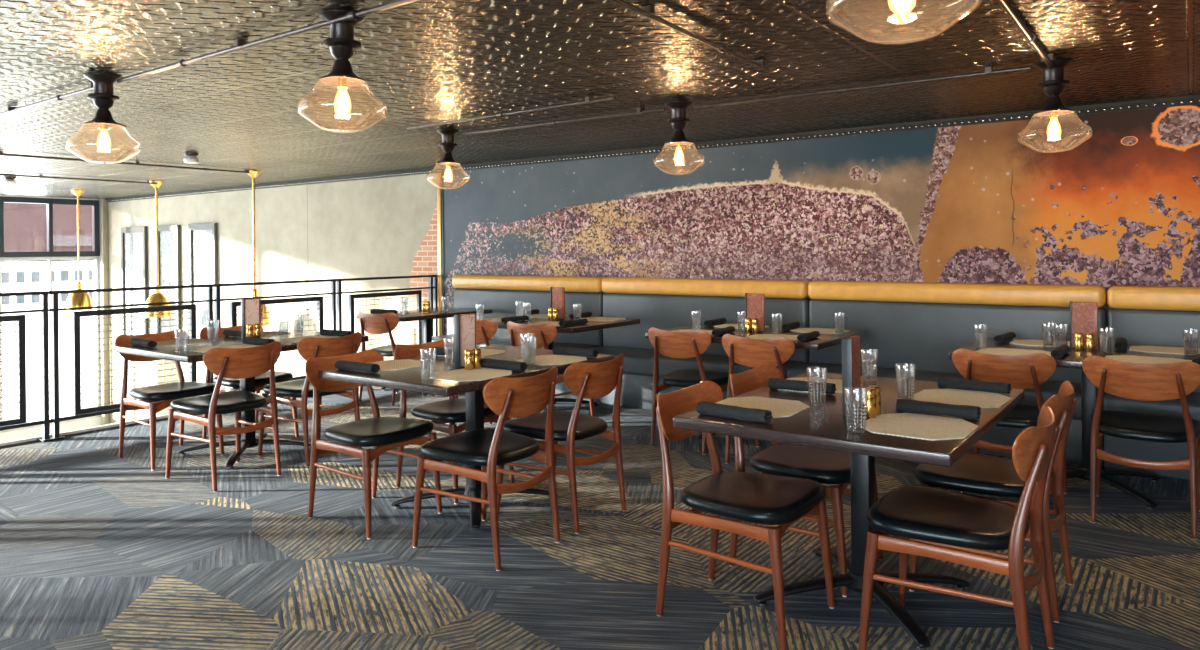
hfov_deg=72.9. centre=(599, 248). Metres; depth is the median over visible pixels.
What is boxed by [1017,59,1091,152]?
ceiling lamp
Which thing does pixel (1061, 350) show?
roll
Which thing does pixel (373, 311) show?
roll
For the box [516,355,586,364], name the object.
placemat
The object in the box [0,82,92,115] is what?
conduit
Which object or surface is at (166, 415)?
trim
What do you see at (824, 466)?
dining chair
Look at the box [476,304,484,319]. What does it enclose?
tumbler
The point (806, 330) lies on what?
placemat
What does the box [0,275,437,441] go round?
guard railing
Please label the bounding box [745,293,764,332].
holder
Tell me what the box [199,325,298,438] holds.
dining chair
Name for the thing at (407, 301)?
tumbler
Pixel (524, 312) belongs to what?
tumbler
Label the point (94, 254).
window
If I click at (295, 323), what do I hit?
tumbler
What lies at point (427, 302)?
shaker
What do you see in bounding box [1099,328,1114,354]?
tumbler
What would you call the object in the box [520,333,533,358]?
tumbler
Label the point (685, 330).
placemat
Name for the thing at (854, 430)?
tumbler
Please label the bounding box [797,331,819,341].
roll
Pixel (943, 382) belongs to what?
roll
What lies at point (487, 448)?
dining chair
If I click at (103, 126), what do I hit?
socket
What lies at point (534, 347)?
tumbler
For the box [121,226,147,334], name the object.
window
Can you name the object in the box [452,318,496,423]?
dining chair
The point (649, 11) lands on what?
conduit
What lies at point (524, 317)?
roll
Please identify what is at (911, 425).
placemat
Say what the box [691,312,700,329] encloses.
tumbler
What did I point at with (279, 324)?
tumbler
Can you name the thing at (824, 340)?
dining table
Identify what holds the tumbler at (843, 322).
on the dining table at (824, 340)
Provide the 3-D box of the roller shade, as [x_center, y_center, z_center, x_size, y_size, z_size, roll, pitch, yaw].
[-8.965,-0.295,13.186,0.052,1.021,1.460,-1,0,36]
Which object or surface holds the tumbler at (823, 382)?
on the dining table at (821, 427)
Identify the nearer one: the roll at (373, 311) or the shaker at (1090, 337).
the shaker at (1090, 337)
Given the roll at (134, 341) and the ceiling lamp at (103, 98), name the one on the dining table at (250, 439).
the roll at (134, 341)
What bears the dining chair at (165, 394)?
on the floor
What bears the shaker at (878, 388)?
on the dining table at (821, 427)
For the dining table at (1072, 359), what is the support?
on the floor
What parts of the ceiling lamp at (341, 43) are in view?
lamp shade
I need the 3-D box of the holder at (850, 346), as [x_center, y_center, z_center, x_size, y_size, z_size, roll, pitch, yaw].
[0.912,0.456,2.926,0.036,0.272,0.134,-1,0,36]
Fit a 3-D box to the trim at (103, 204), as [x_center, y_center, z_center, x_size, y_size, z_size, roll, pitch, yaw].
[-8.333,1.800,13.680,0.130,5.250,0.090,-1,0,36]
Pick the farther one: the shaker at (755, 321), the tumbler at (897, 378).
the shaker at (755, 321)
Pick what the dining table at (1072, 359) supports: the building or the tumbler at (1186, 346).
the tumbler at (1186, 346)
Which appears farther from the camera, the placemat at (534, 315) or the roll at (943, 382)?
the placemat at (534, 315)
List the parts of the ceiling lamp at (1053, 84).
lamp shade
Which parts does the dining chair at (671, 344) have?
leg, rail, backrest, seat, leg, rail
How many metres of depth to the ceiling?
4.17 m
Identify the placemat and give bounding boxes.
[157,339,212,345]
[188,344,259,352]
[231,331,289,336]
[278,336,337,342]
[370,359,430,370]
[429,368,511,381]
[438,348,505,356]
[476,318,501,322]
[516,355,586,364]
[527,314,567,317]
[527,321,558,325]
[581,317,623,320]
[672,329,712,334]
[714,324,768,328]
[716,396,808,417]
[746,334,798,340]
[779,377,860,393]
[790,328,848,333]
[859,413,978,440]
[910,388,1011,407]
[975,348,1050,355]
[1009,339,1069,346]
[1105,355,1191,362]
[1129,346,1199,354]
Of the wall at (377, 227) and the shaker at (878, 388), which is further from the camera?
the wall at (377, 227)
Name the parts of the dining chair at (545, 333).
leg, backrest, leg, rail, leg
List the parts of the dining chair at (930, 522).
leg, leg, rail, seat, leg, backrest, leg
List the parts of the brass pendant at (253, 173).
stem, lamp shade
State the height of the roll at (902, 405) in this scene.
0.046 m
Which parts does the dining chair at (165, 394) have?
leg, rail, backrest, leg, rail, seat, leg, leg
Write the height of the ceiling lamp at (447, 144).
0.444 m
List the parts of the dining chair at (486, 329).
backrest, leg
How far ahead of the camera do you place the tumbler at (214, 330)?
5.43 m
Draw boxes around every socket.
[100,123,107,129]
[338,77,346,87]
[676,142,681,147]
[1050,111,1057,117]
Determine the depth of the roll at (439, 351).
4.57 m
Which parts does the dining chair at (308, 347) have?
leg, rail, seat, leg, leg, backrest, rail, leg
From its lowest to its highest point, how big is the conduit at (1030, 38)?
0.045 m
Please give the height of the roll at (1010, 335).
0.046 m
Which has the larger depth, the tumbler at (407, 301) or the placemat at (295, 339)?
the tumbler at (407, 301)
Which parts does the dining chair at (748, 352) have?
leg, backrest, leg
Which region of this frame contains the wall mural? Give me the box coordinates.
[437,104,1199,343]
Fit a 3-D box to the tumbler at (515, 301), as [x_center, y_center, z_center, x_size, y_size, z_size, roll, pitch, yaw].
[-0.704,0.536,7.125,0.075,0.140,0.075,-1,0,11]
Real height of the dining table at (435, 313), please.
0.750 m
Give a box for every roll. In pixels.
[130,338,156,347]
[223,330,240,336]
[242,337,274,344]
[320,329,352,336]
[335,360,379,372]
[370,309,397,313]
[430,347,453,355]
[481,358,526,370]
[501,315,528,322]
[515,309,538,315]
[552,347,597,356]
[559,319,587,326]
[569,312,591,318]
[696,401,772,422]
[704,318,726,325]
[712,326,734,335]
[768,378,835,393]
[780,321,799,330]
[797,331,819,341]
[895,399,980,418]
[937,377,1011,393]
[993,332,1015,342]
[1051,345,1069,357]
[1115,337,1127,349]
[1192,354,1199,364]
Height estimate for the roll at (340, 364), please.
0.046 m
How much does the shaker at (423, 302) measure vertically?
0.103 m
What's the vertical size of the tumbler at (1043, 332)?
0.140 m
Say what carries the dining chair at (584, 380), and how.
on the floor
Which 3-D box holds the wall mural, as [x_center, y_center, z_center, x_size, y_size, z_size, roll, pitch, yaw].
[2.218,0.224,5.997,9.845,2.172,0.052,-1,0,36]
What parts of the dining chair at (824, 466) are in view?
leg, backrest, seat, rail, leg, rail, leg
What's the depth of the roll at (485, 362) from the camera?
4.03 m
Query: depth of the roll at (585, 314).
6.98 m
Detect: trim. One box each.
[0,397,285,445]
[99,199,109,424]
[105,94,1199,201]
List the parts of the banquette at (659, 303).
seat, backrest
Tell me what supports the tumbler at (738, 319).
on the dining table at (824, 340)
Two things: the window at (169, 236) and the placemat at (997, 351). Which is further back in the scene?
the window at (169, 236)
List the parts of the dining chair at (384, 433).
leg, rail, backrest, leg, leg, seat, rail, leg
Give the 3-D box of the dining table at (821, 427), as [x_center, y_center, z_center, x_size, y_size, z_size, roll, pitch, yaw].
[1.009,0.966,3.120,0.930,0.750,1.270,-1,0,36]
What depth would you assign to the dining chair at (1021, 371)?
4.13 m
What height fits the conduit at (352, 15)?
0.043 m
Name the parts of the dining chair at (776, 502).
leg, backrest, leg, rail, seat, leg, rail, leg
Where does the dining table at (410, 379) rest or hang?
on the floor
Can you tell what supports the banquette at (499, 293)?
on the floor
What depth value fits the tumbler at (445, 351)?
4.20 m
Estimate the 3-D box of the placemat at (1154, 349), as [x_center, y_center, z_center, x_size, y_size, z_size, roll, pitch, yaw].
[3.186,0.570,4.549,0.370,0.002,0.330,-1,0,35]
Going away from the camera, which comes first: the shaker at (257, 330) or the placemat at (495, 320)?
the shaker at (257, 330)
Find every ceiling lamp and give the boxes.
[66,73,140,163]
[297,10,386,132]
[426,129,469,188]
[653,101,704,174]
[826,0,981,44]
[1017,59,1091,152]
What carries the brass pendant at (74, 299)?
hanging from the ceiling
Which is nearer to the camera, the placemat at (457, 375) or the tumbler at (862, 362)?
the tumbler at (862, 362)
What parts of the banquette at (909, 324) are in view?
seat, backrest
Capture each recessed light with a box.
[3,176,16,184]
[183,152,198,163]
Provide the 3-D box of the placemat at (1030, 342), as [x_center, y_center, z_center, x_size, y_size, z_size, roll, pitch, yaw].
[2.693,0.574,4.909,0.370,0.002,0.330,-1,0,36]
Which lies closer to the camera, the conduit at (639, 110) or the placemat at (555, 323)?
the conduit at (639, 110)
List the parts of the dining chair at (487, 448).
leg, rail, seat, leg, leg, backrest, rail, leg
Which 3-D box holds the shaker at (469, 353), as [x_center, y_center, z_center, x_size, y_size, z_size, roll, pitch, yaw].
[-0.649,0.554,4.034,0.044,0.103,0.044,-1,0,36]
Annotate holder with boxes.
[241,298,261,338]
[454,313,475,368]
[550,287,564,319]
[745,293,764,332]
[842,336,862,415]
[1070,301,1097,350]
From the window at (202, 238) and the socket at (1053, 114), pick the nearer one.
the socket at (1053, 114)
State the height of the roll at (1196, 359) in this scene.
0.046 m
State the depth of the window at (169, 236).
12.41 m
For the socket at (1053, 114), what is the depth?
4.01 m
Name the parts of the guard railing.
panel frame, post, plate, rail, panel frame, post, rail, rail, panel frame, post, panel frame, post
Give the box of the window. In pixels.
[0,196,100,432]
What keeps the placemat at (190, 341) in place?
on the dining table at (250, 439)
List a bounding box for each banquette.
[432,275,604,398]
[583,277,810,409]
[787,281,1106,467]
[1102,286,1199,479]
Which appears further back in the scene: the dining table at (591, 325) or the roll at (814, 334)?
the dining table at (591, 325)
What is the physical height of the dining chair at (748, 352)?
0.809 m
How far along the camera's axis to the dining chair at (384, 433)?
4.09 m
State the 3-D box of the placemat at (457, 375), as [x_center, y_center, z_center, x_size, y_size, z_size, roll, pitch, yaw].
[-0.615,0.604,3.893,0.330,0.002,0.370,-1,0,36]
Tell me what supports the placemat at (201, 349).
on the dining table at (250, 439)
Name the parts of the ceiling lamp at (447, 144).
lamp shade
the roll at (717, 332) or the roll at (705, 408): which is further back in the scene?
the roll at (717, 332)
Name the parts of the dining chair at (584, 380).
leg, rail, seat, leg, leg, backrest, rail, leg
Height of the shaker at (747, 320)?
0.103 m
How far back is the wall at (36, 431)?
13.31 m
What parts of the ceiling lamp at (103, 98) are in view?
lamp shade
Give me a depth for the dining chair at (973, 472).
3.10 m
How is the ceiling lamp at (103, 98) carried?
hanging from the ceiling
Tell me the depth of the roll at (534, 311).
7.35 m
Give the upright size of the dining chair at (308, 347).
0.809 m
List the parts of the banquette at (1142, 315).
seat, backrest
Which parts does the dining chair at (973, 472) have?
leg, seat, rail, leg, backrest, leg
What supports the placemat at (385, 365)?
on the dining table at (410, 379)
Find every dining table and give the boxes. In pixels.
[114,329,368,468]
[318,345,613,530]
[357,307,491,396]
[476,314,639,409]
[645,323,866,445]
[673,371,1023,649]
[949,337,1199,508]
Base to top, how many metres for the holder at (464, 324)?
0.272 m
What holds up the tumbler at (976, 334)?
on the dining table at (1072, 359)
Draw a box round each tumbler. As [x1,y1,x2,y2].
[174,329,187,352]
[207,320,218,341]
[278,317,288,336]
[293,315,303,333]
[401,301,407,310]
[420,349,435,379]
[443,338,454,365]
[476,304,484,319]
[515,301,523,315]
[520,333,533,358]
[522,337,536,364]
[523,303,531,319]
[573,305,581,319]
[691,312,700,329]
[737,315,744,331]
[771,315,781,333]
[807,368,826,405]
[834,316,844,333]
[844,387,867,433]
[861,350,877,381]
[895,365,915,399]
[973,324,987,348]
[1042,325,1055,346]
[1054,324,1068,348]
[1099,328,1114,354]
[1182,329,1199,355]
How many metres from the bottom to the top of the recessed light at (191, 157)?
0.094 m
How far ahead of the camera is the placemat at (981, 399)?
3.18 m
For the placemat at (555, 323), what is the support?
on the dining table at (591, 325)
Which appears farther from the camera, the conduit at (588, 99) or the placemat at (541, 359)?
the conduit at (588, 99)
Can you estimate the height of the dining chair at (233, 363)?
0.809 m
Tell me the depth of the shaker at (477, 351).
4.06 m
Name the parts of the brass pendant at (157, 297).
stem, lamp shade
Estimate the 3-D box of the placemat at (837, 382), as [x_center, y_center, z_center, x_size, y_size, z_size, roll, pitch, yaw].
[0.930,0.590,3.509,0.330,0.002,0.370,-1,0,36]
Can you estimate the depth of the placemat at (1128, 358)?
4.18 m
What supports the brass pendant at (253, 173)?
hanging from the ceiling
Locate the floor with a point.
(100, 550)
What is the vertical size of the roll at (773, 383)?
0.046 m
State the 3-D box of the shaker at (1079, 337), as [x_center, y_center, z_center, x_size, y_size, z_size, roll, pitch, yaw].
[2.683,0.524,4.551,0.044,0.103,0.044,-1,0,36]
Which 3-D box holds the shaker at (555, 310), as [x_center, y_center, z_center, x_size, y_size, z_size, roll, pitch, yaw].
[-0.370,0.552,6.789,0.044,0.103,0.044,-1,0,36]
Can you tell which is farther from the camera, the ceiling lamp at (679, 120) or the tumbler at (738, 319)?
the tumbler at (738, 319)
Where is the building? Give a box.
[1,261,93,422]
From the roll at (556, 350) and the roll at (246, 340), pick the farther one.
the roll at (246, 340)
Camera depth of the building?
45.18 m
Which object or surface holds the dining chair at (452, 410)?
on the floor
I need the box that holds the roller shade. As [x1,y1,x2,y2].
[1,202,93,261]
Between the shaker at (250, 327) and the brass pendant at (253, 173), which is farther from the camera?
the brass pendant at (253, 173)
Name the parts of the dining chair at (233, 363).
leg, rail, leg, seat, leg, backrest, rail, leg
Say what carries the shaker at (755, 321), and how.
on the dining table at (824, 340)
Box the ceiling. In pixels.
[0,0,1199,198]
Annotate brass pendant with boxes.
[66,190,91,310]
[143,181,171,317]
[239,170,270,325]
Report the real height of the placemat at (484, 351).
0.002 m
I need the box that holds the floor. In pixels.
[0,385,1199,649]
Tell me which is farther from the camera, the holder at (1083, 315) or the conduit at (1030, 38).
the holder at (1083, 315)
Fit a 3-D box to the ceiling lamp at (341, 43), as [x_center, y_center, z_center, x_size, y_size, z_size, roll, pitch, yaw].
[-0.988,-0.668,3.117,0.326,0.444,0.326,-1,0,-30]
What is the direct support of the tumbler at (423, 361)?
on the dining table at (410, 379)
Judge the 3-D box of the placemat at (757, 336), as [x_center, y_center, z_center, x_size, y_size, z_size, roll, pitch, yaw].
[1.169,0.588,5.364,0.370,0.002,0.330,-1,0,37]
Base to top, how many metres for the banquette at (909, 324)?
1.082 m
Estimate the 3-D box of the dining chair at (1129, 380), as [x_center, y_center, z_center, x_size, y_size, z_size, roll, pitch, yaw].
[2.682,0.922,4.006,0.486,0.809,0.547,-1,0,36]
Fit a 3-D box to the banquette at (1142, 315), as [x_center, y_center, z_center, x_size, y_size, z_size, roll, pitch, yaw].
[3.890,0.774,4.409,1.954,1.082,0.580,-1,0,36]
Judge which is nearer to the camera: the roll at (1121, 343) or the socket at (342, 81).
the socket at (342, 81)
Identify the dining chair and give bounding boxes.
[115,330,223,470]
[165,341,281,491]
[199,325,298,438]
[258,332,361,466]
[305,350,441,538]
[358,311,434,405]
[394,339,514,503]
[412,367,559,570]
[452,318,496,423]
[496,354,626,533]
[507,321,593,419]
[648,327,742,454]
[656,381,834,649]
[722,334,794,463]
[727,364,882,596]
[859,406,1059,649]
[909,381,1077,622]
[952,349,1066,493]
[1082,356,1199,539]
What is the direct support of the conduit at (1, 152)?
attached to the ceiling
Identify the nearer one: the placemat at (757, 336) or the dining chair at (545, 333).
the placemat at (757, 336)
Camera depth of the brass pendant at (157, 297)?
10.32 m
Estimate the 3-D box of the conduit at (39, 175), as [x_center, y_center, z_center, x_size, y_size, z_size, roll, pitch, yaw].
[-6.652,-0.815,8.879,0.050,0.043,3.520,-1,0,36]
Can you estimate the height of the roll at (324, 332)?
0.046 m
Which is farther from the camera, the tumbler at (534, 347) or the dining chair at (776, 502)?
the tumbler at (534, 347)
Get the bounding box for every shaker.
[247,324,253,336]
[254,323,260,337]
[422,301,425,311]
[426,301,429,311]
[465,349,473,369]
[473,348,480,368]
[548,308,552,319]
[553,308,557,320]
[745,318,751,332]
[752,318,758,333]
[863,387,875,418]
[868,385,880,415]
[1074,332,1083,350]
[1086,333,1094,351]
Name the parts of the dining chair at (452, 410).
leg, backrest, rail, leg, leg, seat, rail, leg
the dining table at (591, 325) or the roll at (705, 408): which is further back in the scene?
the dining table at (591, 325)
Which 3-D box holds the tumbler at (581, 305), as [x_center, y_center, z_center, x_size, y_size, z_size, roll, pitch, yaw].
[-0.188,0.531,6.712,0.075,0.140,0.075,-1,0,-13]
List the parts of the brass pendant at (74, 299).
stem, lamp shade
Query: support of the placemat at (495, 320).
on the dining table at (591, 325)
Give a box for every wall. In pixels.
[0,195,100,441]
[108,173,437,423]
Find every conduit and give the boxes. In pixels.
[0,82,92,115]
[0,151,249,173]
[0,174,156,183]
[117,0,419,82]
[407,96,614,129]
[459,108,664,135]
[611,0,769,70]
[694,66,1030,108]
[998,0,1053,67]
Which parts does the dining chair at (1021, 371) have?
leg, leg, backrest, seat, leg, leg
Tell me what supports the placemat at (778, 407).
on the dining table at (821, 427)
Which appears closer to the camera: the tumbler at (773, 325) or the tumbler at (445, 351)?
the tumbler at (445, 351)
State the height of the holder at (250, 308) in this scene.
0.272 m
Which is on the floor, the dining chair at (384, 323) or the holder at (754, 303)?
the dining chair at (384, 323)
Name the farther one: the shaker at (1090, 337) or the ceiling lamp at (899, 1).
the shaker at (1090, 337)
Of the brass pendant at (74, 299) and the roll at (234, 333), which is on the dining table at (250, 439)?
the roll at (234, 333)
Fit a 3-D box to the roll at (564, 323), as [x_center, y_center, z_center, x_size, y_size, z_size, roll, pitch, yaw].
[-0.205,0.578,6.325,0.062,0.046,0.274,-1,0,41]
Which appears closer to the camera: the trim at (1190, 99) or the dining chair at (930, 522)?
the dining chair at (930, 522)
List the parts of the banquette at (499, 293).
seat, backrest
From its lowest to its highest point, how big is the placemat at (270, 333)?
0.002 m
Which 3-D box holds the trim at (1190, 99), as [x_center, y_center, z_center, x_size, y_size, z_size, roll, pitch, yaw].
[-1.095,-0.863,8.410,18.075,0.055,0.050,-1,0,36]
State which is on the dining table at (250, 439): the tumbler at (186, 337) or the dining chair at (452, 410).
the tumbler at (186, 337)
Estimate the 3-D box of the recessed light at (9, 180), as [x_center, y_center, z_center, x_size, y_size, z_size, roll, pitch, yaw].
[-6.908,-0.790,9.512,0.130,0.094,0.130,-1,0,36]
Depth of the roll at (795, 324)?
5.84 m
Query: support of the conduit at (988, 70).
attached to the ceiling
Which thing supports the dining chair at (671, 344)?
on the floor
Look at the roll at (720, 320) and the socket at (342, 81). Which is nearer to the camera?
the socket at (342, 81)
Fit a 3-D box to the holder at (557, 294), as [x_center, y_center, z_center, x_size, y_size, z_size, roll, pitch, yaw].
[-0.357,0.467,6.872,0.134,0.272,0.036,-1,0,36]
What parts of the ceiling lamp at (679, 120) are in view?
lamp shade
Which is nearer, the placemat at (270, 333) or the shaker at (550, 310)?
the placemat at (270, 333)
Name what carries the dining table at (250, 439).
on the floor
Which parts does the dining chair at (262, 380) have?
leg, rail, backrest, seat, leg, rail, leg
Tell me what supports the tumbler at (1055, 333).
on the dining table at (1072, 359)
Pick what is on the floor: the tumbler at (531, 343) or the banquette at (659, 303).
the banquette at (659, 303)
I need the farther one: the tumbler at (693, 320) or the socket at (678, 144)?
the tumbler at (693, 320)
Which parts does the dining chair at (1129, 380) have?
leg, leg, backrest, seat, leg, leg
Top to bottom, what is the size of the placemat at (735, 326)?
0.002 m
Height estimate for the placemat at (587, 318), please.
0.002 m
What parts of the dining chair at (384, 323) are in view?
leg, backrest, seat, leg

